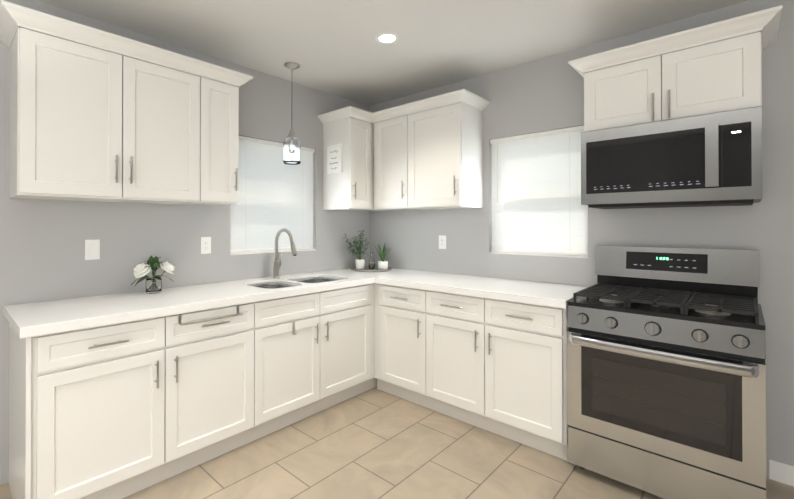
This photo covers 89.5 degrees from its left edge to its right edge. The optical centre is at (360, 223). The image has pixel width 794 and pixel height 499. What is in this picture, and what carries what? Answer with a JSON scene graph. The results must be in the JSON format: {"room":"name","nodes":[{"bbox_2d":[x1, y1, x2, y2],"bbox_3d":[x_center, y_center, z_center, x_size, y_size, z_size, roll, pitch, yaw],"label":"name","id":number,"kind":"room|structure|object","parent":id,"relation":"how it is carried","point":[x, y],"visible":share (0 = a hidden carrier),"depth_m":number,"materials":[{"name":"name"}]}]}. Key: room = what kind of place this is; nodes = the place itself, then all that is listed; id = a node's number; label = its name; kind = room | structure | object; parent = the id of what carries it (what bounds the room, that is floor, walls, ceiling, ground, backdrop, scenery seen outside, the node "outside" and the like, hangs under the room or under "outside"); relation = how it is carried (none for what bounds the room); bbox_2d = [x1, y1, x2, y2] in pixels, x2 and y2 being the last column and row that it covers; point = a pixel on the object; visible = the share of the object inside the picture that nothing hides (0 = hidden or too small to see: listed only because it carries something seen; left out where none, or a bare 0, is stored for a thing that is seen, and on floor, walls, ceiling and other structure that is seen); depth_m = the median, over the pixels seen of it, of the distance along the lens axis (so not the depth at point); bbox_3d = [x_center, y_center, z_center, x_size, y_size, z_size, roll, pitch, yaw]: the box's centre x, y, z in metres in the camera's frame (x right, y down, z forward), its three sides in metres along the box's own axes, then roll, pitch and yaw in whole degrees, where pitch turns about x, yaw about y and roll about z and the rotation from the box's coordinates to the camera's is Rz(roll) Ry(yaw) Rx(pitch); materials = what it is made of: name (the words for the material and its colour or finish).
{"room":"kitchen","nodes":[
{"label":"kitchen","id":0,"kind":"room"},
{"bbox_2d":[0,0,369,484],"bbox_3d":[-1.623,0.069,2.360,0.150,2.525,5.100,0,0,44],"label":"wall","id":1,"kind":"structure","parent":0,"point":[42,250],"depth_m":2.52,"materials":[{"name":"grey paint"}]},
{"bbox_2d":[85,239,99,259],"bbox_3d":[-1.553,0.151,2.314,0.014,0.116,0.072,0,0,44],"label":"light switch","id":2,"kind":"object","parent":1,"relation":"attached to","point":[92,249],"visible":1,"depth_m":2.31,"materials":[{"name":"white plastic"}]},
{"bbox_2d":[0,0,252,205],"bbox_3d":[-1.278,-0.547,2.313,0.412,0.838,1.233,0,0,44],"label":"upper cabinet","id":3,"kind":"object","parent":1,"relation":"attached to","point":[87,123],"visible":1,"depth_m":2.09,"materials":[{"name":"white wood"}]},
{"bbox_2d":[201,237,210,253],"bbox_3d":[-1.086,0.154,2.805,0.008,0.116,0.072,0,0,44],"label":"electrical outlet","id":4,"kind":"object","parent":1,"relation":"attached to","point":[205,245],"visible":1,"depth_m":2.80,"materials":[{"name":"white plastic"}]},
{"bbox_2d":[230,136,314,252],"bbox_3d":[-0.694,-0.221,3.258,0.046,0.882,0.808,0,0,44],"label":"window blinds","id":5,"kind":"object","parent":1,"relation":"attached to","point":[275,194],"visible":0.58,"depth_m":3.23,"materials":[{"name":"white fabric"}]},
{"bbox_2d":[230,249,315,254],"bbox_3d":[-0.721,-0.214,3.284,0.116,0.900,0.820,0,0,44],"label":"window sill","id":6,"kind":"structure","parent":1,"relation":"in","point":[242,253],"depth_m":3.19,"materials":[{"name":"white"}]},
{"bbox_2d":[322,109,373,211],"bbox_3d":[-0.120,-0.542,3.568,0.348,0.838,0.265,0,0,44],"label":"upper cabinet","id":7,"kind":"object","parent":1,"relation":"attached to","point":[352,189],"depth_m":3.46,"materials":[{"name":"white wood"}]},
{"bbox_2d":[327,144,341,173],"bbox_3d":[-0.225,-0.561,3.474,0.180,0.245,0.016,0,0,44],"label":"sign board","id":8,"kind":"object","parent":7,"relation":"attached to","point":[334,158],"visible":1,"depth_m":3.47,"materials":[{"name":"white paper"}]},
{"bbox_2d":[36,0,749,106],"bbox_3d":[0.092,-1.251,0.723,4.900,0.100,5.100,0,0,44],"label":"ceiling","id":9,"kind":"structure","parent":0,"point":[334,47],"depth_m":2.47,"materials":[{"name":"white paint"}]},
{"bbox_2d":[283,62,300,164],"bbox_3d":[-0.515,-0.820,2.999,0.134,0.740,0.134,0,0,44],"label":"pendant light","id":10,"kind":"object","parent":9,"relation":"hanging from","point":[291,149],"visible":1,"depth_m":2.95,"materials":[{"name":"glass"}]},
{"bbox_2d":[376,33,398,43],"bbox_3d":[0.173,-1.189,2.570,0.150,0.006,0.150,0,0,44],"label":"recessed light","id":11,"kind":"object","parent":9,"relation":"in","point":[387,38],"visible":1,"depth_m":2.57,"materials":[{"name":"white plastic"}]},
{"bbox_2d":[0,387,793,498],"bbox_3d":[0.092,1.374,0.711,4.900,0.100,5.100,0,0,44],"label":"floor","id":12,"kind":"structure","parent":0,"point":[374,443],"depth_m":2.18,"materials":[{"name":"tile"}]},
{"bbox_2d":[8,324,122,498],"bbox_3d":[-1.222,0.899,2.224,0.608,0.865,1.059,0,0,44],"label":"base cabinet","id":13,"kind":"object","parent":12,"relation":"on","point":[49,459],"depth_m":1.72,"materials":[{"name":"white wood"}]},
{"bbox_2d":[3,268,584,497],"bbox_3d":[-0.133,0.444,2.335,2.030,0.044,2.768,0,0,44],"label":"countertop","id":14,"kind":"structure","parent":13,"relation":"on","point":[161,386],"depth_m":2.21,"materials":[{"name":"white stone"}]},
{"bbox_2d":[131,255,174,293],"bbox_3d":[-1.268,0.308,2.442,0.149,0.227,0.232,0,0,44],"label":"flower vase","id":15,"kind":"object","parent":14,"relation":"on","point":[153,284],"visible":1,"depth_m":2.40,"materials":[{"name":"clear glass"}]},
{"bbox_2d":[259,280,286,287],"bbox_3d":[-0.617,0.534,2.800,0.388,0.189,0.298,0,0,44],"label":"sink","id":16,"kind":"object","parent":14,"relation":"in","point":[270,283],"depth_m":2.99,"materials":[{"name":"silver metal"}]},
{"bbox_2d":[273,228,296,275],"bbox_3d":[-0.572,0.231,3.062,0.285,0.388,0.079,0,0,44],"label":"faucet","id":17,"kind":"object","parent":14,"relation":"on","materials":[{"name":"silver metal"}]},
{"bbox_2d":[299,276,334,283],"bbox_3d":[-0.340,0.535,3.089,0.388,0.189,0.408,0,0,44],"label":"sink","id":18,"kind":"object","parent":14,"relation":"in","point":[312,278],"depth_m":3.30,"materials":[{"name":"silver metal"}]},
{"bbox_2d":[374,283,425,406],"bbox_3d":[0.492,0.903,3.231,0.506,0.864,0.608,0,0,44],"label":"base cabinet","id":19,"kind":"object","parent":12,"relation":"on","point":[400,312],"depth_m":3.00,"materials":[{"name":"white wood"}]},
{"bbox_2d":[426,290,568,460],"bbox_3d":[1.007,0.901,2.737,0.922,0.864,0.608,0,0,44],"label":"base cabinet","id":20,"kind":"object","parent":12,"relation":"on","point":[497,367],"depth_m":2.47,"materials":[{"name":"white wood"}]},
{"bbox_2d":[567,245,765,498],"bbox_3d":[1.569,0.735,2.082,0.750,1.192,0.709,0,0,44],"label":"stove","id":21,"kind":"object","parent":12,"relation":"on","point":[666,373],"visible":1,"depth_m":1.90,"materials":[{"name":"silver metal"}]},
{"bbox_2d":[370,0,793,477],"bbox_3d":[1.859,0.070,2.452,4.750,2.525,0.150,0,0,44],"label":"wall","id":22,"kind":"structure","parent":0,"point":[542,94],"depth_m":2.50,"materials":[{"name":"grey paint"}]},
{"bbox_2d":[374,105,425,210],"bbox_3d":[0.366,-0.542,3.538,0.393,0.838,0.348,0,0,44],"label":"upper cabinet","id":23,"kind":"object","parent":22,"relation":"attached to","point":[391,155],"depth_m":3.40,"materials":[{"name":"white wood"}]},
{"bbox_2d":[439,235,445,248],"bbox_3d":[0.707,0.162,3.445,0.072,0.116,0.008,0,0,44],"label":"electrical outlet","id":24,"kind":"object","parent":22,"relation":"attached to","point":[442,241],"visible":1,"depth_m":3.44,"materials":[{"name":"white plastic"}]},
{"bbox_2d":[406,89,485,209],"bbox_3d":[0.683,-0.543,3.234,0.486,0.838,0.348,0,0,44],"label":"upper cabinet","id":25,"kind":"object","parent":22,"relation":"attached to","point":[429,159],"depth_m":3.08,"materials":[{"name":"white wood"}]},
{"bbox_2d":[489,251,587,257],"bbox_3d":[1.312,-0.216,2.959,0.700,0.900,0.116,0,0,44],"label":"window sill","id":26,"kind":"structure","parent":22,"relation":"in","point":[539,254],"depth_m":2.89,"materials":[{"name":"white"}]},
{"bbox_2d":[490,125,587,255],"bbox_3d":[1.286,-0.223,2.932,0.688,0.882,0.046,0,0,44],"label":"window blinds","id":27,"kind":"object","parent":22,"relation":"attached to","point":[537,206],"visible":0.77,"depth_m":2.92,"materials":[{"name":"white fabric"}]},
{"bbox_2d":[568,5,781,131],"bbox_3d":[1.695,-0.751,2.220,0.878,0.432,0.412,0,0,44],"label":"upper cabinet","id":28,"kind":"object","parent":22,"relation":"attached to","point":[718,77],"visible":0.94,"depth_m":2.06,"materials":[{"name":"white wood"}]},
{"bbox_2d":[581,107,761,208],"bbox_3d":[1.684,-0.313,2.206,0.746,0.436,0.445,0,0,44],"label":"over-the-range microwave","id":29,"kind":"object","parent":28,"relation":"attached to","point":[714,159],"visible":1,"depth_m":2.03,"materials":[{"name":"grey metal"}]},
{"bbox_2d":[769,460,793,485],"bbox_3d":[2.775,1.278,1.471,1.773,0.100,0.012,0,0,44],"label":"baseboard","id":30,"kind":"structure","parent":22,"relation":"attached to","point":[781,472],"depth_m":2.05,"materials":[{"name":"white wood"}]}
]}

